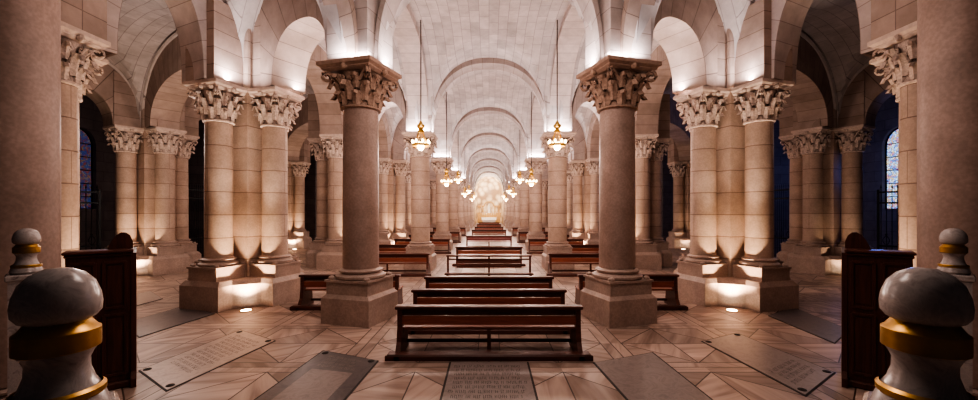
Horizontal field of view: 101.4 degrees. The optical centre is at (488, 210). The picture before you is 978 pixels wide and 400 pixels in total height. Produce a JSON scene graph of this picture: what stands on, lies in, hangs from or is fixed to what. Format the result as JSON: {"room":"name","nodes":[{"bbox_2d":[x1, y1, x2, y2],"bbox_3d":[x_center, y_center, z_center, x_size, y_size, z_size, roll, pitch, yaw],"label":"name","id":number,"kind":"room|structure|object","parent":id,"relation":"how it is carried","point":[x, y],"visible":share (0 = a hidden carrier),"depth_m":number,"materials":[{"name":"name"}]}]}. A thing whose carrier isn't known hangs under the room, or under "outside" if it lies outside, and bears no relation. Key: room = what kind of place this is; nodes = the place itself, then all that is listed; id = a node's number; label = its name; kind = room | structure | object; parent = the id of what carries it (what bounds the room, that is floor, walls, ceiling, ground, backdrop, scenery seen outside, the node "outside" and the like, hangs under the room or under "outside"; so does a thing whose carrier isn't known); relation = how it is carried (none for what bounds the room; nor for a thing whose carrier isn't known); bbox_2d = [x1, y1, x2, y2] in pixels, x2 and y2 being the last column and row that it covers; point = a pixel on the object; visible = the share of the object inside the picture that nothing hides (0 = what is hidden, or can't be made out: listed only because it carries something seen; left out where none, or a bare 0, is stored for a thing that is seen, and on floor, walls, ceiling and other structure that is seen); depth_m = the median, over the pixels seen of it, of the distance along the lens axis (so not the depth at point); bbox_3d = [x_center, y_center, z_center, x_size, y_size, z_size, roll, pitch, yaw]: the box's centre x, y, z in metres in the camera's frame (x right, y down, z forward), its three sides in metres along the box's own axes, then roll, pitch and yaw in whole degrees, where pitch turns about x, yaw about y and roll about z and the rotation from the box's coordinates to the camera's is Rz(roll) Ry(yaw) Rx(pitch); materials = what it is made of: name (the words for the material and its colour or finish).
{"room":"church","nodes":[
{"label":"church","id":0,"kind":"room"},
{"bbox_2d":[79,95,114,249],"bbox_3d":[-19.900,-2.100,37.000,0.600,9.200,78.000,0,0,0],"label":"wall","id":1,"kind":"structure","parent":0,"point":[90,118],"depth_m":20.07,"materials":[{"name":"stone"}]},
{"bbox_2d":[79,127,92,208],"bbox_3d":[-19.805,-2.075,19.150,0.110,4.037,1.700,0,0,0],"label":"window","id":2,"kind":"structure","parent":1,"relation":"in","point":[86,144],"depth_m":19.70,"materials":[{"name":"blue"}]},
{"bbox_2d":[188,120,203,256],"bbox_3d":[-16.900,-2.100,22.200,5.400,9.200,0.600,0,0,0],"label":"wall","id":3,"kind":"structure","parent":0,"point":[196,161],"depth_m":21.90,"materials":[{"name":"stone"}]},
{"bbox_2d":[305,150,316,240],"bbox_3d":[-16.900,-2.100,33.000,5.400,9.200,0.600,0,0,0],"label":"wall","id":4,"kind":"structure","parent":0,"point":[311,178],"depth_m":32.70,"materials":[{"name":"stone"}]},
{"bbox_2d":[110,226,867,399],"bbox_3d":[0.000,2.600,36.000,42.000,0.200,80.000,0,0,0],"label":"floor","id":5,"kind":"structure","parent":0,"point":[299,336],"depth_m":7.38,"materials":[{"name":"stone"}]},
{"bbox_2d":[4,228,43,396],"bbox_3d":[-4.600,1.335,3.980,0.280,2.330,0.280,0,0,41],"label":"post","id":6,"kind":"object","parent":5,"relation":"on","point":[26,249],"visible":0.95,"depth_m":3.89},
{"bbox_2d":[0,0,60,399],"bbox_3d":[-5.720,-1.300,4.720,1.644,7.600,1.644,0,0,0],"label":"round column","id":7,"kind":"structure","parent":5,"relation":"on","point":[30,30],"depth_m":4.58,"materials":[{"name":"stone"}]},
{"bbox_2d":[5,267,119,399],"bbox_3d":[-1.292,1.335,1.200,0.280,2.330,0.280,0,0,43],"label":"post","id":8,"kind":"object","parent":5,"relation":"on","point":[54,344],"visible":1,"depth_m":1.14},
{"bbox_2d":[61,0,110,266],"bbox_3d":[-8.870,-1.600,7.300,2.998,8.200,2.998,0,0,45],"label":"pier","id":9,"kind":"object","parent":5,"relation":"on","point":[83,22],"visible":0.33,"depth_m":7.31,"materials":[{"name":"stone"}]},
{"bbox_2d":[80,184,100,249],"bbox_3d":[-15.550,0.750,13.800,0.071,3.500,3.131,0,0,38],"label":"iron gate","id":10,"kind":"object","parent":5,"relation":"on","point":[91,245],"visible":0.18,"depth_m":14.85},
{"bbox_2d":[61,232,136,390],"bbox_3d":[-5.589,1.405,5.776,0.750,2.190,0.900,0,0,-41],"label":"pew","id":11,"kind":"object","parent":5,"relation":"on","point":[114,268],"visible":0.65,"depth_m":5.62,"materials":[{"name":"brown wood"}]},
{"bbox_2d":[137,291,162,305],"bbox_3d":[-9.952,2.495,11.322,2.504,0.014,0.959,0,0,40],"label":"tomb slab","id":12,"kind":"object","parent":5,"relation":"on","point":[145,297],"visible":0.57,"depth_m":11.39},
{"bbox_2d":[102,72,201,275],"bbox_3d":[-14.000,-1.600,16.720,2.998,8.200,2.998,0,0,-17],"label":"pier","id":13,"kind":"object","parent":5,"relation":"on","point":[152,175],"visible":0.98,"depth_m":16.01,"materials":[{"name":"stone"}]},
{"bbox_2d":[86,58,140,127],"bbox_3d":[-15.600,-4.759,13.960,1.130,2.921,5.540,0,0,30],"label":"stone arch","id":14,"kind":"object","parent":13,"relation":"on","point":[102,96],"visible":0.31,"depth_m":15.14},
{"bbox_2d":[137,308,213,337],"bbox_3d":[-7.440,2.495,9.228,1.441,0.014,2.543,0,0,7],"label":"tomb slab","id":15,"kind":"object","parent":5,"relation":"on","point":[158,322],"visible":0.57,"depth_m":9.17,"materials":[{"name":"stone"}]},
{"bbox_2d":[138,330,274,391],"bbox_3d":[-4.792,2.488,6.958,1.210,0.028,2.769,0,0,7],"label":"tomb slab","id":16,"kind":"object","parent":5,"relation":"on","point":[168,374],"visible":1,"depth_m":6.70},
{"bbox_2d":[179,0,304,311],"bbox_3d":[-6.880,-1.600,11.450,2.998,8.200,2.998,0,0,-29],"label":"pier","id":17,"kind":"object","parent":5,"relation":"on","point":[246,262],"visible":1,"depth_m":10.65,"materials":[{"name":"stone"}]},
{"bbox_2d":[103,0,222,82],"bbox_3d":[-7.875,-4.760,9.375,0.950,2.920,3.762,0,0,26],"label":"stone arch","id":18,"kind":"object","parent":17,"relation":"on","point":[189,16],"visible":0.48,"depth_m":9.94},
{"bbox_2d":[141,31,190,129],"bbox_3d":[-10.440,-4.759,14.085,8.018,2.922,1.130,0,0,37],"label":"stone arch","id":19,"kind":"object","parent":17,"relation":"on","point":[165,96],"visible":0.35,"depth_m":15.21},
{"bbox_2d":[259,0,324,94],"bbox_3d":[-4.810,-4.760,10.460,3.532,2.920,0.950,0,0,33],"label":"stone arch","id":20,"kind":"object","parent":17,"relation":"on","point":[290,30],"visible":0.59,"depth_m":10.51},
{"bbox_2d":[306,45,341,133],"bbox_3d":[-6.815,-4.760,15.025,0.950,2.920,6.311,0,0,1],"label":"stone arch","id":21,"kind":"object","parent":17,"relation":"on","point":[330,114],"visible":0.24,"depth_m":16.79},
{"bbox_2d":[288,136,311,248],"bbox_3d":[-13.800,-1.600,27.200,2.998,8.200,2.998,0,0,45],"label":"pier","id":22,"kind":"object","parent":5,"relation":"on","point":[298,236],"visible":0.48,"depth_m":26.88,"materials":[{"name":"stone"}]},
{"bbox_2d":[254,350,378,399],"bbox_3d":[-2.488,2.488,5.995,1.308,0.028,2.347,0,0,0],"label":"tomb slab","id":23,"kind":"object","parent":5,"relation":"on","point":[328,375],"visible":1,"depth_m":5.91,"materials":[{"name":"stone"}]},
{"bbox_2d":[306,94,342,268],"bbox_3d":[-6.750,-1.600,18.600,2.998,8.200,2.998,0,0,45],"label":"pier","id":24,"kind":"object","parent":5,"relation":"on","point":[325,252],"visible":0.47,"depth_m":17.51,"materials":[{"name":"stone"}]},
{"bbox_2d":[287,98,307,160],"bbox_3d":[-10.275,-4.760,22.900,0.950,2.920,10.280,0,0,-39],"label":"stone arch","id":25,"kind":"object","parent":24,"relation":"on","point":[296,137],"visible":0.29,"depth_m":24.36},
{"bbox_2d":[378,112,390,158],"bbox_3d":[-6.750,-4.760,22.450,0.950,2.920,6.860,0,0,0],"label":"stone arch","id":26,"kind":"object","parent":24,"relation":"on","point":[383,128],"visible":0.22,"depth_m":24.72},
{"bbox_2d":[378,81,405,131],"bbox_3d":[-4.860,-4.760,17.980,3.138,2.920,0.950,0,0,18],"label":"stone arch","id":27,"kind":"object","parent":24,"relation":"on","point":[398,99],"visible":0.23,"depth_m":17.19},
{"bbox_2d":[290,274,402,310],"bbox_3d":[-3.600,2.072,10.480,2.820,0.855,0.860,0,0,0],"label":"pew","id":28,"kind":"object","parent":5,"relation":"on","point":[309,283],"visible":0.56,"depth_m":10.33,"materials":[{"name":"brown wood"}]},
{"bbox_2d":[316,0,401,327],"bbox_3d":[-2.970,-1.300,9.280,1.496,7.600,1.496,0,0,17],"label":"column","id":29,"kind":"structure","parent":5,"relation":"on","point":[361,295],"depth_m":8.89,"materials":[{"name":"stone"}]},
{"bbox_2d":[322,0,357,56],"bbox_3d":[-4.345,-4.760,7.000,0.800,2.920,4.485,0,0,31],"label":"stone arch","id":30,"kind":"object","parent":29,"relation":"on","point":[346,8],"visible":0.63,"depth_m":8.67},
{"bbox_2d":[394,4,428,121],"bbox_3d":[-2.970,-5.000,13.320,0.850,3.400,7.240,0,0,0],"label":"stone arch","id":31,"kind":"object","parent":29,"relation":"on","point":[406,33],"visible":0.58,"depth_m":15.62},
{"bbox_2d":[374,0,603,61],"bbox_3d":[0.000,-4.950,9.280,5.100,3.300,0.800,0,0,0],"label":"stone arch","id":32,"kind":"object","parent":29,"relation":"on","point":[387,10],"visible":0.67,"depth_m":9.02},
{"bbox_2d":[379,244,407,252],"bbox_3d":[-4.550,2.072,19.730,2.620,0.855,0.860,0,0,0],"label":"pew","id":33,"kind":"object","parent":5,"relation":"on","point":[383,248],"visible":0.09,"depth_m":19.59,"materials":[{"name":"brown wood"}]},
{"bbox_2d":[379,141,409,243],"bbox_3d":[-6.750,-1.600,26.300,2.998,8.200,2.998,0,0,45],"label":"pier","id":34,"kind":"object","parent":5,"relation":"on","point":[392,173],"visible":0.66,"depth_m":25.76,"materials":[{"name":"stone"}]},
{"bbox_2d":[393,119,432,160],"bbox_3d":[-4.860,-4.760,25.870,3.037,2.920,0.950,0,0,13],"label":"stone arch","id":35,"kind":"object","parent":34,"relation":"on","point":[399,152],"visible":0.17,"depth_m":25.59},
{"bbox_2d":[379,253,431,276],"bbox_3d":[-3.950,2.072,15.630,3.520,0.855,0.860,0,0,0],"label":"pew","id":36,"kind":"object","parent":5,"relation":"on","point":[384,258],"visible":0.44,"depth_m":15.47,"materials":[{"name":"brown wood"}]},
{"bbox_2d":[405,171,410,234],"bbox_3d":[-6.750,-1.600,34.200,2.998,8.200,2.998,0,0,45],"label":"pier","id":37,"kind":"object","parent":5,"relation":"on","point":[408,175],"visible":0.2,"depth_m":32.98,"materials":[{"name":"stone"}]},
{"bbox_2d":[401,101,437,270],"bbox_3d":[-2.970,-1.300,17.360,1.496,7.600,1.496,0,0,0],"label":"column","id":38,"kind":"structure","parent":5,"relation":"on","point":[420,242],"depth_m":16.98,"materials":[{"name":"stone"}]},
{"bbox_2d":[434,96,447,150],"bbox_3d":[-2.970,-5.000,21.400,0.850,3.400,7.240,0,0,0],"label":"stone arch","id":39,"kind":"object","parent":38,"relation":"on","point":[440,119],"visible":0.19,"depth_m":24.39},
{"bbox_2d":[431,58,546,123],"bbox_3d":[0.000,-4.950,17.360,5.100,3.300,0.800,0,0,0],"label":"stone arch","id":40,"kind":"object","parent":38,"relation":"on","point":[479,63],"visible":0.75,"depth_m":17.14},
{"bbox_2d":[394,239,450,253],"bbox_3d":[-3.950,2.072,23.730,3.520,0.855,0.860,0,0,0],"label":"pew","id":41,"kind":"object","parent":5,"relation":"on","point":[397,241],"visible":0.48,"depth_m":23.57,"materials":[{"name":"brown wood"}]},
{"bbox_2d":[430,179,435,231],"bbox_3d":[-6.750,-1.600,42.000,2.998,8.200,2.998,0,0,45],"label":"pier","id":42,"kind":"object","parent":5,"relation":"on","point":[432,181],"visible":0.16,"depth_m":41.69,"materials":[{"name":"stone"}]},
{"bbox_2d":[430,146,453,250],"bbox_3d":[-2.970,-1.300,25.440,1.496,7.600,1.496,0,0,0],"label":"column","id":43,"kind":"structure","parent":5,"relation":"on","point":[438,162],"depth_m":25.05,"materials":[{"name":"stone"}]},
{"bbox_2d":[451,133,457,164],"bbox_3d":[-2.970,-5.000,29.480,0.850,3.400,7.240,0,0,0],"label":"stone arch","id":44,"kind":"object","parent":43,"relation":"on","point":[454,151],"visible":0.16,"depth_m":32.61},
{"bbox_2d":[450,107,527,150],"bbox_3d":[0.000,-4.950,25.440,5.100,3.300,0.800,0,0,0],"label":"stone arch","id":45,"kind":"object","parent":43,"relation":"on","point":[485,110],"visible":0.7,"depth_m":25.14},
{"bbox_2d":[448,162,461,240],"bbox_3d":[-2.970,-1.300,33.520,1.496,7.600,1.496,0,0,0],"label":"column","id":46,"kind":"structure","parent":5,"relation":"on","point":[453,188],"depth_m":33.14,"materials":[{"name":"stone"}]},
{"bbox_2d":[459,133,518,164],"bbox_3d":[0.000,-4.950,33.520,5.100,3.300,0.800,0,0,0],"label":"stone arch","id":47,"kind":"object","parent":46,"relation":"on","point":[480,135],"visible":0.71,"depth_m":33.12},
{"bbox_2d":[458,172,467,234],"bbox_3d":[-2.970,-1.300,41.600,1.496,7.600,1.496,0,0,0],"label":"column","id":48,"kind":"structure","parent":5,"relation":"on","point":[461,185],"depth_m":41.22,"materials":[{"name":"stone"}]},
{"bbox_2d":[465,148,512,173],"bbox_3d":[0.000,-4.950,41.600,5.100,3.300,0.800,0,0,0],"label":"stone arch","id":49,"kind":"object","parent":48,"relation":"on","point":[483,149],"visible":0.7,"depth_m":41.20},
{"bbox_2d":[464,178,470,230],"bbox_3d":[-2.970,-1.300,49.680,1.496,7.600,1.496,0,0,0],"label":"column","id":50,"kind":"structure","parent":5,"relation":"on","point":[466,222],"depth_m":49.29,"materials":[{"name":"stone"}]},
{"bbox_2d":[468,183,472,227],"bbox_3d":[-2.970,-1.300,57.760,1.496,7.600,1.496,0,0,0],"label":"column","id":51,"kind":"structure","parent":5,"relation":"on","point":[470,193],"depth_m":57.37,"materials":[{"name":"stone"}]},
{"bbox_2d":[385,304,592,360],"bbox_3d":[0.000,2.072,7.080,3.470,0.855,0.860,0,0,0],"label":"pew","id":52,"kind":"object","parent":5,"relation":"on","point":[409,316],"visible":1,"depth_m":6.92,"materials":[{"name":"brown wood"}]},
{"bbox_2d":[439,362,538,399],"bbox_3d":[0.000,2.495,5.460,1.310,0.014,2.320,0,0,0],"label":"tomb slab","id":53,"kind":"object","parent":5,"relation":"on","point":[463,380],"visible":1,"depth_m":5.80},
{"bbox_2d":[408,288,569,333],"bbox_3d":[0.000,2.072,8.530,3.470,0.855,0.860,0,0,0],"label":"pew","id":54,"kind":"object","parent":5,"relation":"on","point":[420,295],"visible":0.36,"depth_m":8.38,"materials":[{"name":"brown wood"}]},
{"bbox_2d":[424,276,553,287],"bbox_3d":[0.000,2.072,10.180,3.470,0.855,0.860,0,0,0],"label":"pew","id":55,"kind":"object","parent":5,"relation":"on","point":[431,281],"visible":0.3,"depth_m":10.03,"materials":[{"name":"brown wood"}]},
{"bbox_2d":[444,255,533,275],"bbox_3d":[0.000,2.107,15.545,3.400,0.785,0.610,0,0,0],"label":"rail","id":56,"kind":"object","parent":5,"relation":"on","point":[488,260],"visible":0.91,"depth_m":15.59,"materials":[{"name":"metal"}]},
{"bbox_2d":[452,247,525,265],"bbox_3d":[0.000,2.072,18.530,3.320,0.855,0.860,0,0,0],"label":"pew","id":57,"kind":"object","parent":5,"relation":"on","point":[459,250],"visible":0.7,"depth_m":18.38,"materials":[{"name":"brown wood"}]},
{"bbox_2d":[466,236,511,246],"bbox_3d":[0.000,2.072,26.730,3.320,0.855,0.860,0,0,0],"label":"pew","id":58,"kind":"object","parent":5,"relation":"on","point":[468,238],"visible":0.63,"depth_m":26.57,"materials":[{"name":"brown wood"}]},
{"bbox_2d":[473,227,504,234],"bbox_3d":[0.000,2.072,42.330,3.320,0.855,0.860,0,0,0],"label":"pew","id":59,"kind":"object","parent":5,"relation":"on","point":[476,228],"visible":0.82,"depth_m":42.18,"materials":[{"name":"brown wood"}]},
{"bbox_2d":[472,230,505,235],"bbox_3d":[0.000,2.072,35.330,3.320,0.855,0.860,0,0,0],"label":"pew","id":60,"kind":"object","parent":5,"relation":"on","point":[473,231],"visible":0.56,"depth_m":35.19,"materials":[{"name":"brown wood"}]},
{"bbox_2d":[505,183,509,227],"bbox_3d":[2.970,-1.300,57.760,1.496,7.600,1.496,0,0,0],"label":"column","id":61,"kind":"structure","parent":5,"relation":"on","point":[507,193],"depth_m":57.37,"materials":[{"name":"stone"}]},
{"bbox_2d":[507,179,513,230],"bbox_3d":[2.970,-1.300,49.680,1.496,7.600,1.496,0,0,0],"label":"column","id":62,"kind":"structure","parent":5,"relation":"on","point":[511,222],"depth_m":49.29,"materials":[{"name":"stone"}]},
{"bbox_2d":[510,173,519,234],"bbox_3d":[2.970,-1.300,41.600,1.496,7.600,1.496,0,0,0],"label":"column","id":63,"kind":"structure","parent":5,"relation":"on","point":[516,185],"depth_m":41.22,"materials":[{"name":"stone"}]},
{"bbox_2d":[516,163,529,240],"bbox_3d":[2.970,-1.300,33.520,1.496,7.600,1.496,0,0,0],"label":"column","id":64,"kind":"structure","parent":5,"relation":"on","point":[524,188],"depth_m":33.14,"materials":[{"name":"stone"}]},
{"bbox_2d":[524,147,547,250],"bbox_3d":[2.970,-1.300,25.440,1.496,7.600,1.496,0,0,0],"label":"column","id":65,"kind":"structure","parent":5,"relation":"on","point":[539,162],"depth_m":25.05,"materials":[{"name":"stone"}]},
{"bbox_2d":[542,179,547,231],"bbox_3d":[6.750,-1.600,42.000,2.998,8.200,2.998,0,0,45],"label":"pier","id":66,"kind":"object","parent":5,"relation":"on","point":[544,181],"visible":0.11,"depth_m":41.69,"materials":[{"name":"stone"}]},
{"bbox_2d":[527,239,583,253],"bbox_3d":[3.950,2.072,23.730,3.520,0.855,0.860,0,0,0],"label":"pew","id":67,"kind":"object","parent":5,"relation":"on","point":[531,241],"visible":0.51,"depth_m":23.57,"materials":[{"name":"brown wood"}]},
{"bbox_2d":[540,101,576,270],"bbox_3d":[2.970,-1.300,17.360,1.496,7.600,1.496,0,0,0],"label":"column","id":68,"kind":"structure","parent":5,"relation":"on","point":[557,242],"depth_m":16.98,"materials":[{"name":"stone"}]},
{"bbox_2d":[567,171,572,234],"bbox_3d":[6.750,-1.600,34.200,2.998,8.200,2.998,0,0,45],"label":"pier","id":69,"kind":"object","parent":5,"relation":"on","point":[569,175],"visible":0.14,"depth_m":32.98,"materials":[{"name":"stone"}]},
{"bbox_2d":[546,253,598,276],"bbox_3d":[3.950,2.072,15.630,3.520,0.855,0.860,0,0,0],"label":"pew","id":70,"kind":"object","parent":5,"relation":"on","point":[554,258],"visible":0.5,"depth_m":15.47,"materials":[{"name":"brown wood"}]},
{"bbox_2d":[568,141,598,243],"bbox_3d":[6.750,-1.600,26.300,2.998,8.200,2.998,0,0,45],"label":"pier","id":71,"kind":"object","parent":5,"relation":"on","point":[585,173],"visible":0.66,"depth_m":25.76,"materials":[{"name":"stone"}]},
{"bbox_2d":[545,119,584,160],"bbox_3d":[4.860,-4.760,25.870,3.037,2.920,0.950,0,0,-13],"label":"stone arch","id":72,"kind":"object","parent":71,"relation":"on","point":[578,152],"visible":0.2,"depth_m":25.59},
{"bbox_2d":[570,244,598,252],"bbox_3d":[4.550,2.072,19.730,2.620,0.855,0.860,0,0,0],"label":"pew","id":73,"kind":"object","parent":5,"relation":"on","point":[577,248],"visible":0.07,"depth_m":19.59,"materials":[{"name":"brown wood"}]},
{"bbox_2d":[576,0,661,327],"bbox_3d":[2.970,-1.300,9.280,1.496,7.600,1.496,0,0,-17],"label":"column","id":74,"kind":"structure","parent":5,"relation":"on","point":[614,295],"depth_m":8.90,"materials":[{"name":"stone"}]},
{"bbox_2d":[620,0,655,56],"bbox_3d":[4.345,-4.760,7.000,0.800,2.920,4.485,0,0,-31],"label":"stone arch","id":75,"kind":"object","parent":74,"relation":"on","point":[631,8],"visible":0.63,"depth_m":8.67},
{"bbox_2d":[575,274,687,310],"bbox_3d":[3.600,2.072,10.480,2.820,0.855,0.860,0,0,0],"label":"pew","id":76,"kind":"object","parent":5,"relation":"on","point":[668,283],"visible":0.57,"depth_m":10.33,"materials":[{"name":"brown wood"}]},
{"bbox_2d":[593,352,712,399],"bbox_3d":[2.343,2.495,6.002,1.266,0.014,2.131,0,0,0],"label":"tomb slab","id":77,"kind":"object","parent":5,"relation":"on","point":[646,376],"visible":1,"depth_m":5.91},
{"bbox_2d":[635,94,671,268],"bbox_3d":[6.750,-1.600,18.600,2.998,8.200,2.998,0,0,45],"label":"pier","id":78,"kind":"object","parent":5,"relation":"on","point":[652,252],"visible":0.45,"depth_m":17.51,"materials":[{"name":"stone"}]},
{"bbox_2d":[572,81,599,131],"bbox_3d":[4.860,-4.760,17.980,3.138,2.920,0.950,0,0,-18],"label":"stone arch","id":79,"kind":"object","parent":78,"relation":"on","point":[579,99],"visible":0.2,"depth_m":17.19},
{"bbox_2d":[587,112,599,158],"bbox_3d":[6.750,-4.760,22.450,0.950,2.920,6.860,0,0,0],"label":"stone arch","id":80,"kind":"object","parent":78,"relation":"on","point":[594,128],"visible":0.2,"depth_m":24.72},
{"bbox_2d":[666,136,689,248],"bbox_3d":[13.800,-1.600,27.200,2.998,8.200,2.998,0,0,45],"label":"pier","id":81,"kind":"object","parent":5,"relation":"on","point":[679,236],"visible":0.38,"depth_m":26.88,"materials":[{"name":"stone"}]},
{"bbox_2d":[673,0,798,311],"bbox_3d":[6.880,-1.600,11.450,2.998,8.200,2.998,0,0,29],"label":"pier","id":82,"kind":"object","parent":5,"relation":"on","point":[730,262],"visible":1,"depth_m":10.64,"materials":[{"name":"stone"}]},
{"bbox_2d":[636,45,671,133],"bbox_3d":[6.815,-4.760,15.025,0.950,2.920,6.311,0,0,-1],"label":"stone arch","id":83,"kind":"object","parent":82,"relation":"on","point":[647,114],"visible":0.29,"depth_m":16.79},
{"bbox_2d":[653,0,718,94],"bbox_3d":[4.810,-4.760,10.460,3.532,2.920,0.950,0,0,-33],"label":"stone arch","id":84,"kind":"object","parent":82,"relation":"on","point":[686,30],"visible":0.54,"depth_m":10.52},
{"bbox_2d":[755,0,874,82],"bbox_3d":[7.875,-4.760,9.375,0.950,2.920,3.762,0,0,-26],"label":"stone arch","id":85,"kind":"object","parent":82,"relation":"on","point":[787,16],"visible":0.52,"depth_m":9.94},
{"bbox_2d":[701,333,835,396],"bbox_3d":[4.719,2.488,6.791,1.159,0.028,2.738,0,0,-5],"label":"tomb slab","id":86,"kind":"object","parent":5,"relation":"on","point":[802,376],"visible":1,"depth_m":6.55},
{"bbox_2d":[774,184,788,250],"bbox_3d":[13.950,0.600,21.950,0.071,3.800,6.971,0,0,-1],"label":"iron gate","id":87,"kind":"object","parent":5,"relation":"on","point":[783,189],"visible":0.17,"depth_m":19.12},
{"bbox_2d":[769,309,840,343],"bbox_3d":[7.116,2.495,8.980,1.099,0.014,3.074,0,0,9],"label":"tomb slab","id":88,"kind":"object","parent":5,"relation":"on","point":[809,323],"visible":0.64,"depth_m":8.85,"materials":[{"name":"stone"}]},
{"bbox_2d":[776,72,875,275],"bbox_3d":[14.000,-1.600,16.720,2.998,8.200,2.998,0,0,17],"label":"pier","id":89,"kind":"object","parent":5,"relation":"on","point":[826,173],"visible":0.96,"depth_m":16.01,"materials":[{"name":"stone"}]},
{"bbox_2d":[787,31,836,129],"bbox_3d":[10.440,-4.759,14.085,8.018,2.922,1.130,0,0,-37],"label":"stone arch","id":90,"kind":"object","parent":89,"relation":"on","point":[812,96],"visible":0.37,"depth_m":15.21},
{"bbox_2d":[837,58,891,127],"bbox_3d":[15.600,-4.759,13.960,1.130,2.921,5.540,0,0,-30],"label":"stone arch","id":91,"kind":"object","parent":89,"relation":"on","point":[875,96],"visible":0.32,"depth_m":15.14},
{"bbox_2d":[841,232,916,390],"bbox_3d":[5.589,1.405,5.776,0.750,2.190,0.900,0,0,41],"label":"pew","id":92,"kind":"object","parent":5,"relation":"on","point":[864,270],"visible":0.76,"depth_m":5.62,"materials":[{"name":"brown wood"}]},
{"bbox_2d":[877,184,897,249],"bbox_3d":[15.550,0.750,13.800,0.071,3.500,3.131,0,0,-38],"label":"iron gate","id":93,"kind":"object","parent":5,"relation":"on","point":[886,245],"visible":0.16,"depth_m":14.85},
{"bbox_2d":[867,0,916,266],"bbox_3d":[8.870,-1.600,7.300,2.998,8.200,2.998,0,0,45],"label":"pier","id":94,"kind":"object","parent":5,"relation":"on","point":[893,22],"visible":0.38,"depth_m":7.33,"materials":[{"name":"stone"}]},
{"bbox_2d":[862,267,977,399],"bbox_3d":[1.305,1.335,1.200,0.280,2.330,0.280,0,0,-43],"label":"post","id":95,"kind":"object","parent":5,"relation":"on","point":[926,341],"visible":1,"depth_m":1.14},
{"bbox_2d":[917,0,977,398],"bbox_3d":[5.720,-1.300,4.720,1.644,7.600,1.644,0,0,0],"label":"round column","id":96,"kind":"structure","parent":5,"relation":"on","point":[947,30],"depth_m":4.60,"materials":[{"name":"stone"}]},
{"bbox_2d":[936,228,975,394],"bbox_3d":[4.620,1.335,3.980,0.280,2.330,0.280,0,0,-41],"label":"post","id":97,"kind":"object","parent":5,"relation":"on","point":[953,249],"visible":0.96,"depth_m":3.90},
{"bbox_3d":[0.000,2.300,69.200,4.600,0.400,4.400,0,0,0],"label":"platform","id":98,"kind":"object","parent":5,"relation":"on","visible":0},
{"bbox_2d":[477,201,500,221],"bbox_3d":[0.000,0.175,70.400,4.200,3.850,0.600,0,0,0],"label":"gilded retable","id":99,"kind":"object","parent":98,"relation":"on","point":[480,215],"visible":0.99,"depth_m":70.15,"materials":[{"name":"gold metal"}]},
{"bbox_2d":[106,0,871,186],"bbox_3d":[0.000,-4.950,35.233,34.388,3.300,61.213,0,0,0],"label":"ceiling","id":100,"kind":"structure","parent":0,"point":[454,33],"depth_m":14.88,"materials":[{"name":"stone"}]},
{"bbox_2d":[411,20,429,149],"bbox_3d":[-2.270,-4.188,13.320,0.597,4.344,0.597,0,0,0],"label":"pendant lamp","id":101,"kind":"object","parent":100,"relation":"hanging from","point":[420,145],"visible":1,"depth_m":13.27,"materials":[{"name":"metal"}]},
{"bbox_2d":[441,92,451,185],"bbox_3d":[-2.270,-3.838,21.400,0.597,5.044,0.597,0,0,0],"label":"pendant lamp","id":102,"kind":"object","parent":100,"relation":"hanging from","point":[446,183],"visible":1,"depth_m":21.38,"materials":[{"name":"metal"}]},
{"bbox_2d":[520,132,526,164],"bbox_3d":[2.970,-5.000,29.480,0.850,3.400,7.240,0,0,0],"label":"stone arch","id":103,"kind":"object","parent":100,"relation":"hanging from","point":[523,150],"visible":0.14,"depth_m":32.61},
{"bbox_2d":[526,92,536,185],"bbox_3d":[2.270,-3.838,21.400,0.597,5.044,0.597,0,0,0],"label":"pendant lamp","id":104,"kind":"object","parent":100,"relation":"hanging from","point":[531,183],"visible":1,"depth_m":21.38,"materials":[{"name":"metal"}]},
{"bbox_2d":[548,20,566,149],"bbox_3d":[2.270,-4.188,13.320,0.597,4.344,0.597,0,0,0],"label":"pendant lamp","id":105,"kind":"object","parent":100,"relation":"hanging from","point":[557,145],"visible":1,"depth_m":13.28,"materials":[{"name":"metal"}]},
{"bbox_2d":[475,176,502,224],"bbox_3d":[0.000,-1.925,73.850,5.000,8.850,2.500,0,0,0],"label":"wall","id":106,"kind":"structure","parent":0,"point":[488,188],"depth_m":74.50,"materials":[{"name":"stone"}]},
{"bbox_2d":[530,95,543,150],"bbox_3d":[2.970,-5.000,21.400,0.850,3.400,7.240,0,0,0],"label":"stone arch","id":107,"kind":"object","parent":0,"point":[537,118],"visible":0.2,"depth_m":24.39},
{"bbox_2d":[549,3,584,121],"bbox_3d":[2.970,-5.000,13.320,0.850,3.400,7.240,0,0,0],"label":"stone arch","id":108,"kind":"object","parent":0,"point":[572,30],"visible":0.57,"depth_m":15.59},
{"bbox_2d":[661,150,672,240],"bbox_3d":[16.900,-2.100,33.000,5.400,9.200,0.600,0,0,0],"label":"wall","id":109,"kind":"structure","parent":0,"point":[666,178],"depth_m":32.70,"materials":[{"name":"stone"}]},
{"bbox_2d":[670,98,690,160],"bbox_3d":[10.275,-4.760,22.900,0.950,2.920,10.280,0,0,39],"label":"stone arch","id":110,"kind":"object","parent":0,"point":[681,137],"visible":0.35,"depth_m":24.36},
{"bbox_2d":[774,120,789,256],"bbox_3d":[16.900,-2.100,22.200,5.400,9.200,0.600,0,0,0],"label":"wall","id":111,"kind":"structure","parent":0,"point":[781,161],"depth_m":21.90,"materials":[{"name":"stone"}]},
{"bbox_2d":[863,95,898,249],"bbox_3d":[19.900,-2.100,37.000,0.600,9.200,78.000,0,0,0],"label":"wall","id":112,"kind":"structure","parent":0,"point":[887,118],"depth_m":20.13,"materials":[{"name":"stone"}]},
{"bbox_2d":[885,127,898,208],"bbox_3d":[19.805,-2.075,19.150,0.110,4.037,1.700,0,0,0],"label":"window","id":113,"kind":"structure","parent":112,"relation":"in","point":[891,144],"depth_m":19.70,"materials":[{"name":"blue glass"}]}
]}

